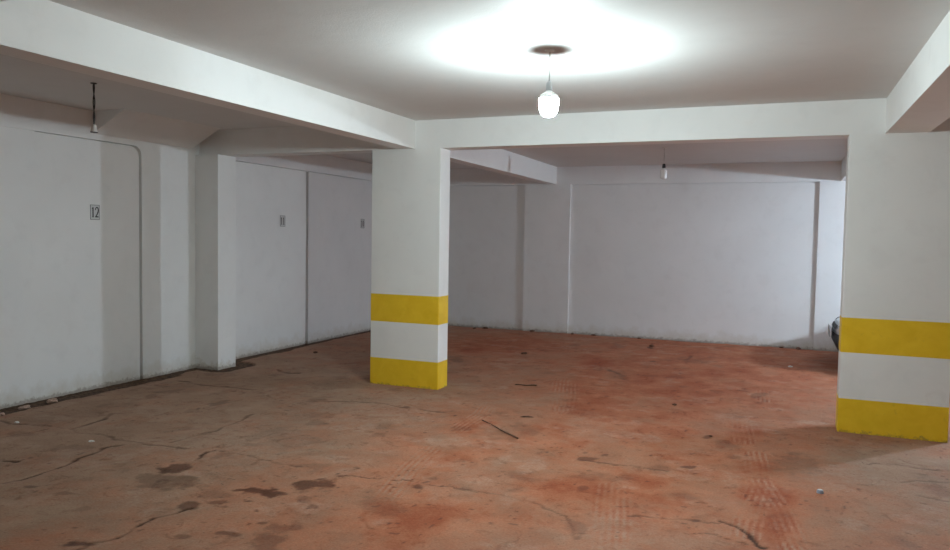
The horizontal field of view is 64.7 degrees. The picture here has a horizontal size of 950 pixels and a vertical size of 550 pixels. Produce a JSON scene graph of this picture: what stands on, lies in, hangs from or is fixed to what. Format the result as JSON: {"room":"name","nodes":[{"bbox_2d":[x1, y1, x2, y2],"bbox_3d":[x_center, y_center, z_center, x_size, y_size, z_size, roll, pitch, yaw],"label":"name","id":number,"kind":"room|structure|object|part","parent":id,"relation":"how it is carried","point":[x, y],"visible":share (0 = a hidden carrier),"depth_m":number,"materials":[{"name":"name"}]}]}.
{"room":"parking garage","nodes":[
{"label":"parking garage","id":0,"kind":"room"},
{"bbox_2d":[0,94,371,408],"bbox_3d":[-4.349,-0.180,6.688,0.300,2.843,15.860,2,3,22],"label":"wall","id":1,"kind":"structure","parent":0,"point":[86,304],"depth_m":8.06,"materials":[{"name":"paint"}]},
{"bbox_2d":[90,205,99,219],"bbox_3d":[-3.834,-0.632,7.558,0.008,0.150,0.110,2,3,22],"label":"number plate","id":2,"kind":"object","parent":1,"relation":"attached to","point":[94,209],"visible":1,"depth_m":7.56,"materials":[{"name":"grey"}]},
{"bbox_2d":[93,109,219,148],"bbox_3d":[-3.357,-1.545,8.021,0.425,0.224,1.350,2,3,22],"label":"ceiling beam","id":3,"kind":"structure","parent":1,"relation":"attached to","point":[121,123],"depth_m":7.88,"materials":[{"name":"paint"}]},
{"bbox_2d":[280,215,284,226],"bbox_3d":[-2.659,-0.745,10.356,0.008,0.150,0.110,2,3,22],"label":"number plate","id":4,"kind":"object","parent":1,"relation":"attached to","point":[282,218],"visible":1,"depth_m":10.35,"materials":[{"name":"grey"}]},
{"bbox_2d":[0,326,949,549],"bbox_3d":[2.660,1.464,3.743,15.120,0.026,15.720,2,3,22],"label":"floor","id":5,"kind":"structure","parent":0,"point":[292,448],"depth_m":5.45,"materials":[{"name":"brown concrete"}]},
{"bbox_2d":[18,405,30,408],"bbox_3d":[-4.020,1.177,6.692,0.060,0.030,0.097,2,3,18],"label":"stone","id":6,"kind":"object","parent":5,"relation":"on","point":[24,406],"visible":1,"depth_m":6.67,"materials":[{"name":"beige stone"}]},
{"bbox_2d":[46,398,57,402],"bbox_3d":[-3.925,1.162,6.957,0.097,0.038,0.068,-1,3,-29],"label":"stone","id":7,"kind":"object","parent":5,"relation":"on","point":[51,399],"visible":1,"depth_m":6.94,"materials":[{"name":"beige stone"}]},
{"bbox_2d":[195,154,235,369],"bbox_3d":[-3.086,-0.145,8.925,0.338,2.525,0.309,2,3,22],"label":"wall pillar","id":8,"kind":"structure","parent":5,"relation":"on","point":[215,174],"depth_m":8.80,"materials":[{"name":"paint"}]},
{"bbox_2d":[370,148,449,389],"bbox_3d":[-0.695,-0.056,7.982,0.808,2.525,0.242,2,3,22],"label":"concrete pillar","id":9,"kind":"structure","parent":5,"relation":"on","point":[411,187],"depth_m":7.86,"materials":[{"name":"paint"}]},
{"bbox_2d":[482,420,518,438],"bbox_3d":[0.200,1.274,6.218,0.020,0.017,0.641,0,3,-25],"label":"stick","id":10,"kind":"object","parent":5,"relation":"on","point":[482,420],"visible":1,"depth_m":6.16,"materials":[{"name":"brown wood"}]},
{"bbox_2d":[816,489,823,493],"bbox_3d":[2.203,1.380,4.787,0.041,0.022,0.041,2,3,22],"label":"cap","id":11,"kind":"object","parent":5,"relation":"on","point":[819,491],"visible":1,"depth_m":4.77,"materials":[{"name":"white"}]},
{"bbox_2d":[828,316,839,350],"bbox_3d":[6.542,0.518,9.180,3.985,1.440,2.040,2,3,22],"label":"car","id":12,"kind":"object","parent":5,"relation":"on","point":[835,329],"visible":0.14,"depth_m":9.72,"materials":[{"name":"silver metal"}]},
{"bbox_2d":[835,132,949,442],"bbox_3d":[3.512,0.104,6.256,0.808,2.525,0.242,2,3,22],"label":"concrete pillar","id":13,"kind":"structure","parent":5,"relation":"on","point":[893,380],"depth_m":6.15,"materials":[{"name":"paint"}]},
{"bbox_2d":[0,0,949,168],"bbox_3d":[2.709,-1.425,3.588,15.615,0.200,16.210,2,3,22],"label":"ceiling","id":14,"kind":"structure","parent":0,"point":[416,60],"depth_m":4.88,"materials":[{"name":"paint"}]},
{"bbox_2d":[90,82,97,132],"bbox_3d":[-3.081,-1.352,6.063,0.058,0.399,0.058,2,3,22],"label":"pendant lamp","id":15,"kind":"object","parent":14,"relation":"hanging from","point":[94,127],"visible":1,"depth_m":6.06,"materials":[{"name":"grey"}]},
{"bbox_2d":[90,124,97,132],"bbox_3d":[-3.084,-1.186,6.071,0.058,0.067,0.058,2,3,22],"label":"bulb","id":16,"kind":"object","parent":15,"relation":"attached to","point":[94,128],"depth_m":6.06,"materials":[{"name":"grey glass"}]},
{"bbox_3d":[-3.080,-1.376,6.061,0.022,0.336,0.018,2,3,22],"label":"cord","id":17,"kind":"part","parent":15,"relation":"part of","materials":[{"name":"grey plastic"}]},
{"bbox_2d":[0,0,415,148],"bbox_3d":[-1.643,-1.354,5.520,0.190,0.290,4.925,2,3,22],"label":"ceiling beam","id":18,"kind":"structure","parent":14,"relation":"attached to","point":[46,32],"depth_m":4.70,"materials":[{"name":"paint"}]},
{"bbox_2d":[450,149,556,183],"bbox_3d":[0.334,-1.569,10.315,0.190,0.290,4.979,2,3,22],"label":"ceiling beam","id":19,"kind":"structure","parent":14,"relation":"attached to","point":[501,161],"depth_m":10.39,"materials":[{"name":"paint"}]},
{"bbox_2d":[539,49,558,117],"bbox_3d":[0.470,-1.212,4.748,0.128,0.424,0.128,2,3,22],"label":"pendant lamp","id":20,"kind":"object","parent":14,"relation":"hanging from","point":[548,101],"visible":1,"depth_m":4.71,"materials":[{"name":"white glass"}]},
{"bbox_2d":[546,81,551,90],"bbox_3d":[0.470,-1.197,4.749,0.042,0.059,0.042,2,3,22],"label":"socket","id":21,"kind":"object","parent":20,"relation":"attached to","point":[549,84],"depth_m":4.73,"materials":[{"name":"grey plastic"}]},
{"bbox_3d":[0.469,-1.144,4.752,0.128,0.056,0.128,2,3,22],"label":"bulb","id":22,"kind":"part","parent":20,"relation":"part of","materials":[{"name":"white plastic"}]},
{"bbox_2d":[539,97,558,117],"bbox_3d":[0.467,-1.058,4.756,0.125,0.117,0.125,2,3,22],"label":"diffuser","id":23,"kind":"object","parent":20,"relation":"attached to","point":[548,106],"depth_m":4.71,"materials":[{"name":"white glass"}]},
{"bbox_3d":[0.473,-1.314,4.742,0.009,0.195,0.007,1,3,1],"label":"cord","id":24,"kind":"part","parent":20,"relation":"part of","materials":[{"name":"grey plastic"}]},
{"bbox_2d":[199,98,949,156],"bbox_3d":[3.735,-1.294,6.101,15.015,0.290,0.239,2,3,22],"label":"ceiling beam","id":25,"kind":"structure","parent":14,"relation":"attached to","point":[838,119],"depth_m":7.02,"materials":[{"name":"paint"}]},
{"bbox_2d":[660,147,667,178],"bbox_3d":[2.437,-1.440,9.670,0.086,0.409,0.086,2,3,22],"label":"pendant lamp","id":26,"kind":"object","parent":14,"relation":"hanging from","point":[663,173],"visible":1,"depth_m":9.65,"materials":[{"name":"white plastic"}]},
{"bbox_3d":[2.435,-1.308,9.677,0.086,0.145,0.086,2,3,22],"label":"bulb","id":27,"kind":"part","parent":26,"relation":"part of","materials":[{"name":"white glass"}]},
{"bbox_2d":[841,154,846,180],"bbox_3d":[4.543,-1.408,8.587,0.316,0.290,4.979,2,3,22],"label":"ceiling beam","id":28,"kind":"structure","parent":14,"relation":"attached to","point":[844,161],"depth_m":10.49,"materials":[{"name":"paint"}]},
{"bbox_2d":[885,11,949,133],"bbox_3d":[2.567,-1.194,3.792,0.316,0.290,4.925,2,3,22],"label":"ceiling beam","id":29,"kind":"structure","parent":14,"relation":"attached to","point":[919,102],"depth_m":4.77,"materials":[{"name":"paint"}]},
{"bbox_2d":[448,161,845,351],"bbox_3d":[5.712,-0.234,11.015,15.015,2.843,0.300,2,3,22],"label":"wall","id":30,"kind":"structure","parent":0,"point":[748,254],"depth_m":12.04,"materials":[{"name":"paint"}]}
]}

